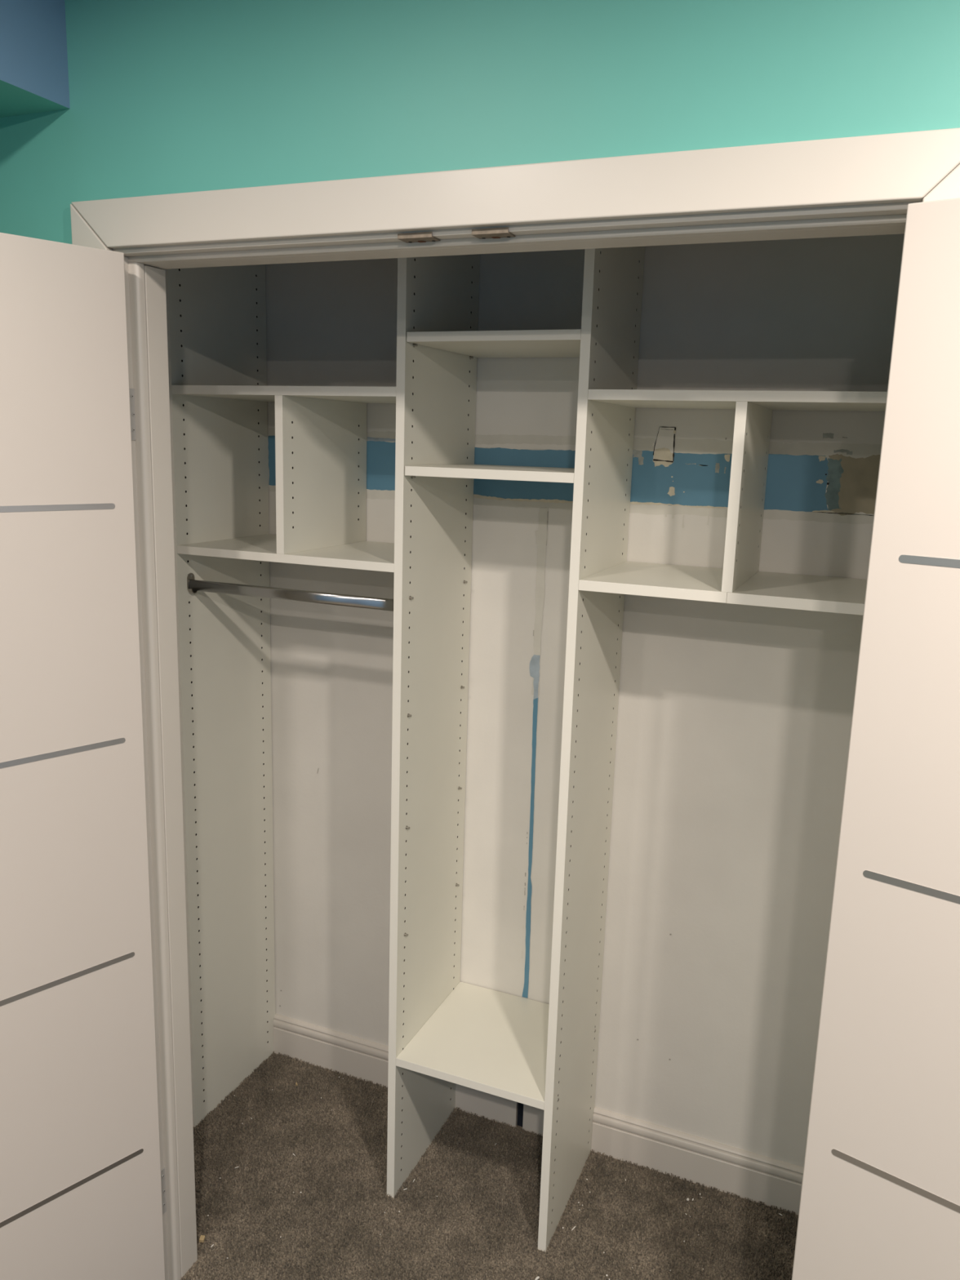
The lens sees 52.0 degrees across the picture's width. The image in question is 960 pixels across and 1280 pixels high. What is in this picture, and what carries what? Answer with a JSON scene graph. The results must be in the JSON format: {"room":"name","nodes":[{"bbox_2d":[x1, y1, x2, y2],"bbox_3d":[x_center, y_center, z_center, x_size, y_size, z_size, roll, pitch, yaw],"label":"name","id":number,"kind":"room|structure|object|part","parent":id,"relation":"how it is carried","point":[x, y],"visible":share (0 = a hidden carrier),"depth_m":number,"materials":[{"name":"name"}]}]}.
{"room":"bedroom","nodes":[
{"label":"bedroom","id":0,"kind":"room"},
{"bbox_2d":[0,0,70,117],"bbox_3d":[-2.120,-0.670,-0.086,1.349,0.196,4.271,6,12,22],"label":"ceiling","id":1,"kind":"structure","parent":0,"point":[34,73],"depth_m":1.55,"materials":[{"name":"blue paint"}]},
{"bbox_2d":[0,0,959,244],"bbox_3d":[0.124,0.217,1.531,4.490,2.445,0.098,6,12,22],"label":"wall","id":2,"kind":"structure","parent":0,"point":[166,96],"depth_m":1.37,"materials":[{"name":"teal paint"}]},
{"bbox_2d":[0,232,166,1279],"bbox_3d":[-0.819,0.388,1.603,0.058,2.004,0.641,12,16,42],"label":"door","id":3,"kind":"structure","parent":2,"relation":"in","point":[81,1181],"depth_m":1.67,"materials":[{"name":"wood"}]},
{"bbox_3d":[-0.603,-0.385,1.680,0.009,0.087,0.042,6,12,22],"label":"door hinge","id":4,"kind":"part","parent":3,"relation":"part of","materials":[{"name":"silver metal"}]},
{"bbox_3d":[-0.647,1.121,1.984,0.009,0.102,0.042,6,12,22],"label":"door hinge","id":5,"kind":"part","parent":3,"relation":"part of","materials":[{"name":"silver metal"}]},
{"bbox_2d":[70,204,112,250],"bbox_3d":[-0.671,0.310,1.827,0.074,2.100,0.016,6,12,22],"label":"trim","id":6,"kind":"structure","parent":2,"relation":"attached to","point":[82,234],"depth_m":1.62,"materials":[{"name":"paint"}]},
{"bbox_2d":[124,256,168,1279],"bbox_3d":[-0.619,0.343,1.874,0.019,2.020,0.097,6,12,22],"label":"trim","id":7,"kind":"structure","parent":2,"relation":"attached to","point":[126,258],"depth_m":1.81,"materials":[{"name":"paint"}]},
{"bbox_2d":[128,262,181,1279],"bbox_3d":[-0.607,0.352,1.854,0.018,2.011,0.016,6,12,22],"label":"trim","id":8,"kind":"structure","parent":2,"relation":"attached to","point":[136,273],"depth_m":1.82,"materials":[{"name":"paint"}]},
{"bbox_2d":[143,265,197,1277],"bbox_3d":[-0.593,0.346,1.888,0.018,2.010,0.052,6,12,22],"label":"trim","id":9,"kind":"structure","parent":2,"relation":"attached to","point":[154,277],"depth_m":1.85,"materials":[{"name":"paint"}]},
{"bbox_2d":[397,231,439,243],"bbox_3d":[-0.086,-0.585,1.435,0.055,0.008,0.041,6,12,22],"label":"strike plate","id":10,"kind":"object","parent":2,"relation":"attached to","point":[424,237],"visible":1,"depth_m":1.42,"materials":[{"name":"metal"}]},
{"bbox_3d":[-0.086,-0.583,1.436,0.055,0.002,0.038,6,12,22],"label":"plate","id":11,"kind":"part","parent":10,"relation":"part of","materials":[{"name":"metal"}]},
{"bbox_2d":[471,226,515,239],"bbox_3d":[0.021,-0.573,1.391,0.055,0.008,0.041,6,12,22],"label":"strike plate","id":12,"kind":"object","parent":2,"relation":"attached to","point":[494,233],"visible":1,"depth_m":1.38,"materials":[{"name":"metal"}]},
{"bbox_3d":[0.022,-0.571,1.392,0.055,0.002,0.038,6,12,22],"label":"plate","id":13,"kind":"part","parent":12,"relation":"part of","materials":[{"name":"metal"}]},
{"bbox_2d":[71,128,959,248],"bbox_3d":[-0.043,-0.618,1.382,1.371,0.074,0.016,6,12,22],"label":"trim","id":14,"kind":"structure","parent":2,"relation":"attached to","point":[904,166],"depth_m":1.31,"materials":[{"name":"paint"}]},
{"bbox_2d":[111,200,922,257],"bbox_3d":[-0.018,-0.592,1.439,1.260,0.019,0.097,6,12,22],"label":"trim","id":15,"kind":"structure","parent":2,"relation":"attached to","point":[891,208],"depth_m":1.33,"materials":[{"name":"paint"}]},
{"bbox_2d":[128,213,906,263],"bbox_3d":[-0.024,-0.576,1.428,1.222,0.009,0.016,6,12,22],"label":"trim","id":16,"kind":"structure","parent":2,"relation":"attached to","point":[892,220],"depth_m":1.37,"materials":[{"name":"paint"}]},
{"bbox_2d":[143,224,905,269],"bbox_3d":[-0.010,-0.582,1.461,1.221,0.009,0.054,6,12,22],"label":"trim","id":17,"kind":"structure","parent":2,"relation":"attached to","point":[890,229],"depth_m":1.41,"materials":[{"name":"paint"}]},
{"bbox_2d":[791,197,959,1279],"bbox_3d":[0.707,0.523,1.157,0.604,2.004,0.032,10,14,37],"label":"door","id":18,"kind":"structure","parent":2,"relation":"in","point":[880,1194],"depth_m":1.24,"materials":[{"name":"wood"}]},
{"bbox_2d":[922,164,959,202],"bbox_3d":[0.526,0.444,1.338,0.074,2.102,0.016,6,12,22],"label":"trim","id":19,"kind":"structure","parent":2,"relation":"attached to","point":[948,188],"depth_m":1.14,"materials":[{"name":"paint"}]},
{"bbox_2d":[181,1053,798,1279],"bbox_3d":[-0.609,1.761,0.160,4.650,0.080,5.259,6,12,22],"label":"floor","id":20,"kind":"structure","parent":0,"point":[669,1223],"depth_m":2.26,"materials":[{"name":"brown carpet"}]},
{"bbox_2d":[182,1051,798,1279],"bbox_3d":[-0.165,1.371,1.929,1.509,0.010,1.350,6,12,22],"label":"carpet","id":21,"kind":"structure","parent":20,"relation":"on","point":[457,1164],"depth_m":2.28,"materials":[{"name":"brown carpet"}]},
{"bbox_2d":[199,1235,204,1243],"bbox_3d":[-0.608,1.309,2.153,0.011,0.011,0.013,2,11,3],"label":"wood block","id":22,"kind":"object","parent":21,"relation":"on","point":[202,1238],"visible":1,"depth_m":2.15,"materials":[{"name":"beige wood"}]},
{"bbox_2d":[164,246,887,1251],"bbox_3d":[0.066,0.152,2.160,1.535,2.320,0.356,6,12,22],"label":"organizer","id":23,"kind":"object","parent":20,"relation":"on","point":[445,1032],"visible":0.76,"depth_m":2.21,"materials":[{"name":"white laminate"}]},
{"bbox_3d":[-0.631,0.074,2.446,0.019,2.320,0.356,6,12,22],"label":"panel","id":24,"kind":"part","parent":23,"relation":"part of","materials":[{"name":"white laminate"}]},
{"bbox_2d":[171,385,395,403],"bbox_3d":[-0.350,-0.549,2.207,0.551,0.019,0.356,6,12,22],"label":"shelf","id":25,"kind":"object","parent":23,"relation":"attached to","point":[180,393],"depth_m":2.09,"materials":[{"name":"white laminate"}]},
{"bbox_2d":[177,533,394,572],"bbox_3d":[-0.360,-0.206,2.276,0.551,0.018,0.356,6,12,22],"label":"shelf","id":26,"kind":"object","parent":23,"relation":"attached to","point":[351,552],"depth_m":2.19,"materials":[{"name":"white laminate"}]},
{"bbox_2d":[189,579,393,611],"bbox_3d":[-0.415,-0.099,2.171,0.546,0.025,0.014,6,12,22],"label":"hanging rod","id":27,"kind":"object","parent":23,"relation":"attached to","point":[353,601],"visible":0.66,"depth_m":2.16,"materials":[{"name":"silver metal"}]},
{"bbox_3d":[-0.106,0.133,2.231,0.019,2.320,0.356,6,12,22],"label":"upright panel","id":28,"kind":"part","parent":23,"relation":"part of","materials":[{"name":"white laminate"}]},
{"bbox_2d":[395,982,549,1110],"bbox_3d":[0.043,0.941,2.320,0.355,0.020,0.356,6,12,22],"label":"shelf","id":29,"kind":"object","parent":23,"relation":"attached to","point":[486,1040],"depth_m":2.28,"materials":[{"name":"white laminate"}]},
{"bbox_2d":[404,464,574,483],"bbox_3d":[0.082,-0.350,2.059,0.352,0.019,0.356,6,12,22],"label":"shelf","id":30,"kind":"object","parent":23,"relation":"attached to","point":[551,474],"visible":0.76,"depth_m":1.91,"materials":[{"name":"white laminate"}]},
{"bbox_2d":[406,328,581,357],"bbox_3d":[0.089,-0.601,2.008,0.352,0.018,0.356,6,12,22],"label":"shelf","id":31,"kind":"object","parent":23,"relation":"attached to","point":[566,343],"visible":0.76,"depth_m":1.90,"materials":[{"name":"white laminate"}]},
{"bbox_3d":[0.238,0.172,2.091,0.019,2.320,0.356,6,12,22],"label":"upright panel","id":32,"kind":"part","parent":23,"relation":"part of","materials":[{"name":"white laminate"}]},
{"bbox_2d":[578,561,727,603],"bbox_3d":[0.383,-0.120,1.973,0.276,0.020,0.356,6,12,22],"label":"shelf","id":33,"kind":"object","parent":23,"relation":"attached to","point":[632,578],"depth_m":1.88,"materials":[{"name":"white laminate"}]},
{"bbox_2d":[587,389,887,411],"bbox_3d":[0.520,-0.450,1.852,0.552,0.018,0.356,6,12,22],"label":"shelf","id":34,"kind":"object","parent":23,"relation":"attached to","point":[608,400],"depth_m":1.74,"materials":[{"name":"white laminate"}]},
{"bbox_2d":[726,571,866,615],"bbox_3d":[0.637,-0.092,1.869,0.276,0.020,0.356,6,12,22],"label":"shelf","id":35,"kind":"object","parent":23,"relation":"attached to","point":[842,595],"depth_m":1.78,"materials":[{"name":"white laminate"}]},
{"bbox_2d":[265,233,904,1167],"bbox_3d":[0.154,0.053,2.347,1.697,2.445,0.082,6,12,22],"label":"wall","id":36,"kind":"structure","parent":0,"point":[734,721],"depth_m":2.25,"materials":[{"name":"paint"}]},
{"bbox_2d":[517,1102,523,1126],"bbox_3d":[0.107,1.207,2.541,0.019,0.105,0.003,6,12,22],"label":"tape","id":37,"kind":"object","parent":36,"relation":"attached to","point":[520,1107],"depth_m":2.54,"materials":[{"name":"plastic"}]},
{"bbox_2d":[273,1013,803,1215],"bbox_3d":[0.102,1.202,2.535,1.496,0.117,0.015,6,12,22],"label":"baseboard","id":38,"kind":"structure","parent":36,"relation":"attached to","point":[751,1175],"depth_m":2.42,"materials":[{"name":"paint"}]}
]}

